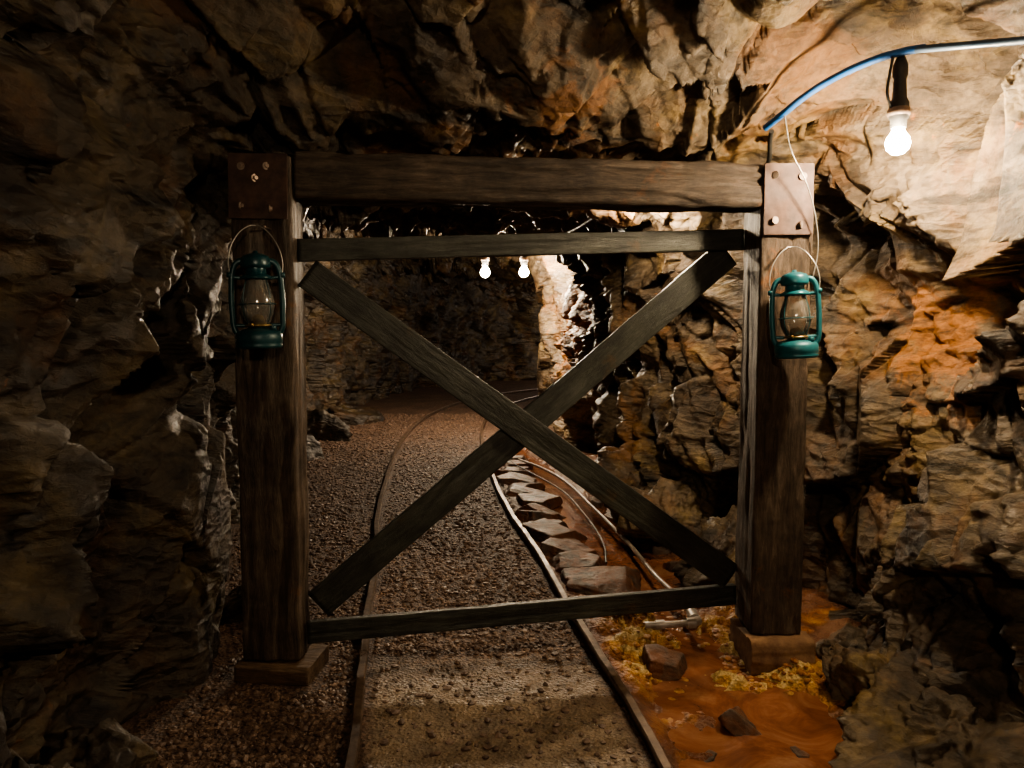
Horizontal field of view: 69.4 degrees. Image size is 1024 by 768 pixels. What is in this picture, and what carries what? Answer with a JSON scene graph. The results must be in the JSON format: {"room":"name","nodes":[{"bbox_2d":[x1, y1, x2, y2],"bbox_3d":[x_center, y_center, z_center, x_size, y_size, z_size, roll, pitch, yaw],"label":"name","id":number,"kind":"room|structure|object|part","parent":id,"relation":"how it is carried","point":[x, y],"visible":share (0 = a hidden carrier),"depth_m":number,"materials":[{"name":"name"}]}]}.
{"room":"underground passage","nodes":[
{"label":"underground passage","id":0,"kind":"room"},
{"bbox_2d":[0,0,542,767],"bbox_3d":[-1.061,-0.655,9.568,7.331,2.946,26.416,1,4,16],"label":"wall","id":1,"kind":"structure","parent":0,"point":[120,481],"depth_m":2.46,"materials":[{"name":"brown stone"}]},
{"bbox_2d":[44,380,860,767],"bbox_3d":[1.321,0.797,8.780,9.359,0.198,25.397,0,4,0],"label":"floor","id":2,"kind":"structure","parent":0,"point":[150,725],"depth_m":2.99,"materials":[{"name":"gravel"}]},
{"bbox_2d":[9,403,383,767],"bbox_3d":[-2.106,0.906,6.738,1.369,0.771,10.053,0,4,-6],"label":"rubble","id":3,"kind":"object","parent":2,"relation":"on","point":[107,744],"visible":0.46,"depth_m":2.40,"materials":[{"name":"brown stone"}]},
{"bbox_2d":[145,413,640,767],"bbox_3d":[-1.171,0.884,7.016,2.545,0.058,10.720,0,4,-5],"label":"gravel","id":4,"kind":"object","parent":2,"relation":"on","point":[276,762],"visible":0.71,"depth_m":3.71,"materials":[{"name":"gravel"}]},
{"bbox_2d":[344,389,672,767],"bbox_3d":[0.596,0.763,8.574,5.545,0.082,22.821,1,4,13],"label":"railway track","id":5,"kind":"object","parent":2,"relation":"on","point":[657,752],"visible":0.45,"depth_m":3.11,"materials":[{"name":"metal"}]},
{"bbox_3d":[0.222,0.753,8.714,4.947,0.082,22.827,1,4,14],"label":"rail","id":6,"kind":"part","parent":5,"relation":"part of","materials":[{"name":"metal"}]},
{"bbox_3d":[1.005,0.793,8.166,4.566,0.082,21.694,1,4,13],"label":"rail","id":7,"kind":"part","parent":5,"relation":"part of","materials":[{"name":"metal"}]},
{"bbox_2d":[228,151,815,685],"bbox_3d":[0.077,0.157,3.071,2.384,2.147,0.328,0,4,-5],"label":"frame","id":8,"kind":"object","parent":2,"relation":"on","point":[269,191],"visible":0.94,"depth_m":2.96,"materials":[{"name":"brown wood"}]},
{"bbox_2d":[226,225,285,348],"bbox_3d":[-0.941,-0.361,2.739,0.170,0.461,0.170,2,5,24],"label":"hurricane lantern","id":9,"kind":"object","parent":8,"relation":"hanging from","point":[258,335],"visible":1,"depth_m":2.71,"materials":[{"name":"teal paint"}]},
{"bbox_3d":[-0.952,-0.498,2.746,0.194,0.189,0.045,-2,5,-16],"label":"bail handle","id":10,"kind":"part","parent":9,"relation":"part of","materials":[{"name":"metal"}]},
{"bbox_2d":[240,267,271,279],"bbox_3d":[-0.945,-0.410,2.734,0.116,0.048,0.116,-2,5,-16],"label":"hood","id":11,"kind":"object","parent":9,"relation":"attached to","point":[251,273],"depth_m":2.70,"materials":[{"name":"teal paint"}]},
{"bbox_3d":[-0.943,-0.307,2.742,0.122,0.174,0.122,-2,5,-16],"label":"glass globe","id":12,"kind":"part","parent":9,"relation":"part of"},
{"bbox_3d":[-0.942,-0.232,2.748,0.096,0.052,0.096,-2,5,-16],"label":"burner","id":13,"kind":"part","parent":9,"relation":"part of","materials":[{"name":"gold metal"}]},
{"bbox_3d":[-0.941,-0.172,2.753,0.170,0.079,0.170,-2,5,-16],"label":"fuel tank","id":14,"kind":"part","parent":9,"relation":"part of","materials":[{"name":"teal metal"}]},
{"bbox_3d":[-0.968,-0.754,2.820,0.225,0.245,0.010,1,4,0],"label":"plate","id":15,"kind":"part","parent":8,"relation":"part of","materials":[{"name":"metal"}]},
{"bbox_3d":[-0.964,0.115,2.981,0.242,1.985,0.182,0,4,0],"label":"post","id":16,"kind":"part","parent":8,"relation":"part of","materials":[{"name":"brown wood"}]},
{"bbox_2d":[297,229,743,643],"bbox_3d":[0.082,0.194,3.159,1.899,1.725,0.067,-1,4,-9],"label":"gate","id":17,"kind":"object","parent":8,"relation":"attached to","point":[527,427],"visible":1,"depth_m":3.13,"materials":[{"name":"brown wood"}]},
{"bbox_3d":[0.080,-0.580,3.086,1.883,0.093,0.036,-3,5,-9],"label":"rail","id":18,"kind":"part","parent":17,"relation":"part of","materials":[{"name":"brown wood"}]},
{"bbox_3d":[0.083,0.986,3.201,1.876,0.093,0.035,-2,4,-9],"label":"rail","id":19,"kind":"part","parent":17,"relation":"part of","materials":[{"name":"brown wood"}]},
{"bbox_3d":[1.121,0.081,3.184,0.223,1.952,0.251,0,4,0],"label":"post","id":20,"kind":"part","parent":8,"relation":"part of","materials":[{"name":"brown wood"}]},
{"bbox_3d":[1.117,-0.746,2.990,0.200,0.285,0.010,0,4,0],"label":"plate","id":21,"kind":"part","parent":8,"relation":"part of","materials":[{"name":"metal"}]},
{"bbox_2d":[768,246,821,358],"bbox_3d":[1.127,-0.322,2.920,0.168,0.447,0.168,-2,5,-31],"label":"hurricane lantern","id":22,"kind":"object","parent":8,"relation":"hanging from","point":[796,346],"visible":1,"depth_m":2.90,"materials":[{"name":"teal paint"}]},
{"bbox_3d":[1.116,-0.456,2.933,0.190,0.182,0.044,-2,4,14],"label":"bail handle","id":23,"kind":"part","parent":22,"relation":"part of","materials":[{"name":"metal"}]},
{"bbox_2d":[780,285,809,296],"bbox_3d":[1.115,-0.372,2.919,0.114,0.046,0.114,-2,4,14],"label":"hood","id":24,"kind":"object","parent":22,"relation":"attached to","point":[790,290],"depth_m":2.89,"materials":[{"name":"teal paint"}]},
{"bbox_3d":[1.120,-0.272,2.925,0.120,0.168,0.120,-2,4,14],"label":"glass globe","id":25,"kind":"part","parent":22,"relation":"part of"},
{"bbox_3d":[1.126,-0.141,2.933,0.167,0.076,0.167,-2,4,14],"label":"fuel tank","id":26,"kind":"part","parent":22,"relation":"part of","materials":[{"name":"teal metal"}]},
{"bbox_3d":[1.123,-0.200,2.929,0.094,0.050,0.094,-2,4,14],"label":"burner","id":27,"kind":"part","parent":22,"relation":"part of","materials":[{"name":"gold metal"}]},
{"bbox_2d":[510,460,607,563],"bbox_3d":[0.212,0.865,6.991,0.207,0.065,5.264,-1,4,-10],"label":"hose","id":28,"kind":"object","parent":2,"relation":"on","point":[575,503],"visible":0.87,"depth_m":5.63,"materials":[{"name":"rubber"}]},
{"bbox_2d":[518,458,701,629],"bbox_3d":[0.393,0.878,6.289,0.344,0.096,6.050,-1,4,-7],"label":"drain pipe","id":29,"kind":"object","parent":2,"relation":"on","point":[693,619],"visible":0.89,"depth_m":3.93,"materials":[{"name":"grey metal"}]},
{"bbox_2d":[494,455,809,762],"bbox_3d":[0.497,1.036,5.308,0.969,0.196,5.759,-1,4,-10],"label":"rock slabs","id":30,"kind":"object","parent":2,"relation":"on","point":[580,568],"visible":0.8,"depth_m":4.41},
{"bbox_2d":[596,443,736,586],"bbox_3d":[1.032,0.846,5.205,0.921,0.786,2.758,-1,4,-11],"label":"rocks","id":31,"kind":"object","parent":2,"relation":"on","point":[681,499],"visible":0.38,"depth_m":4.72},
{"bbox_2d":[517,450,843,767],"bbox_3d":[0.635,1.094,4.743,1.330,0.001,8.700,0,4,0],"label":"water","id":32,"kind":"object","parent":2,"relation":"on","point":[801,720],"visible":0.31,"depth_m":2.86,"materials":[{"name":"orange liquid"}]},
{"bbox_2d":[578,595,822,699],"bbox_3d":[0.688,1.138,3.573,0.752,0.126,1.549,-1,4,-17],"label":"crust","id":33,"kind":"object","parent":32,"relation":"on","point":[734,665],"visible":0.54,"depth_m":3.14,"materials":[{"name":"yellow stone"}]},
{"bbox_2d":[815,621,1023,767],"bbox_3d":[1.372,1.188,2.461,1.205,0.561,1.766,0,4,0],"label":"rock","id":34,"kind":"object","parent":2,"relation":"on","point":[893,720],"visible":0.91,"depth_m":2.41,"materials":[{"name":"brown stone"}]},
{"bbox_2d":[147,0,1013,297],"bbox_3d":[0.249,-1.837,8.707,7.795,1.455,25.714,1,4,12],"label":"ceiling","id":35,"kind":"structure","parent":0,"point":[652,80],"depth_m":2.82,"materials":[{"name":"brown stone"}]},
{"bbox_2d":[566,129,773,232],"bbox_3d":[0.623,-1.381,6.511,0.682,0.431,7.115,-1,4,-11],"label":"cable","id":36,"kind":"object","parent":35,"relation":"attached to","point":[771,131],"visible":0.16,"depth_m":3.12,"materials":[{"name":"black rubber"}]},
{"bbox_2d":[480,257,489,276],"bbox_3d":[-0.360,-1.716,9.901,0.130,0.572,0.127,0,4,0],"label":"light bulb","id":37,"kind":"object","parent":36,"relation":"hanging from","point":[485,272],"visible":0.62,"depth_m":9.87,"materials":[{"name":"white glass"}]},
{"bbox_2d":[481,257,488,265],"bbox_3d":[-0.360,-1.789,9.896,0.103,0.426,0.103,4,6,45],"label":"socket","id":38,"kind":"object","parent":37,"relation":"attached to","point":[484,260],"depth_m":9.87,"materials":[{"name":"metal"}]},
{"bbox_3d":[-0.360,-1.505,9.916,0.130,0.150,0.127,0,4,0],"label":"glass","id":39,"kind":"part","parent":37,"relation":"part of","materials":[{"name":"white glass"}]},
{"bbox_2d":[519,256,528,276],"bbox_3d":[0.160,-1.716,9.901,0.130,0.572,0.127,0,4,0],"label":"light bulb","id":40,"kind":"object","parent":36,"relation":"attached to","point":[523,272],"visible":0.68,"depth_m":9.87,"materials":[{"name":"white glass"}]},
{"bbox_2d":[520,256,527,265],"bbox_3d":[0.160,-1.789,9.896,0.103,0.426,0.103,4,6,45],"label":"socket","id":41,"kind":"object","parent":40,"relation":"attached to","point":[523,259],"depth_m":9.87,"materials":[{"name":"metal"}]},
{"bbox_3d":[0.160,-1.505,9.916,0.130,0.150,0.127,0,4,0],"label":"glass","id":42,"kind":"part","parent":40,"relation":"part of","materials":[{"name":"white glass"}]},
{"bbox_2d":[528,0,1023,723],"bbox_3d":[1.646,-0.544,7.076,4.846,3.089,21.843,1,4,11],"label":"wall","id":43,"kind":"structure","parent":0,"point":[913,489],"depth_m":3.11,"materials":[{"name":"brown stone"}]},
{"bbox_2d":[762,36,1023,276],"bbox_3d":[1.407,-0.779,2.517,0.200,0.786,1.239,-3,5,-32],"label":"cable","id":44,"kind":"object","parent":43,"relation":"attached to","point":[1009,41],"visible":0.98,"depth_m":2.62,"materials":[{"name":"blue plastic"}]},
{"bbox_2d":[885,56,910,154],"bbox_3d":[1.378,-0.999,2.634,0.082,0.361,0.080,0,4,0],"label":"light bulb","id":45,"kind":"object","parent":44,"relation":"hanging from","point":[898,141],"visible":0.93,"depth_m":2.61,"materials":[{"name":"white"}]},
{"bbox_3d":[1.378,-0.866,2.644,0.082,0.094,0.080,0,4,0],"label":"glass","id":46,"kind":"part","parent":45,"relation":"part of","materials":[{"name":"white glass"}]},
{"bbox_2d":[887,56,910,129],"bbox_3d":[1.378,-1.045,2.631,0.074,0.268,0.074,0,4,0],"label":"socket","id":47,"kind":"object","parent":45,"relation":"attached to","point":[900,111],"depth_m":2.61,"materials":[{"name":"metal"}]}
]}

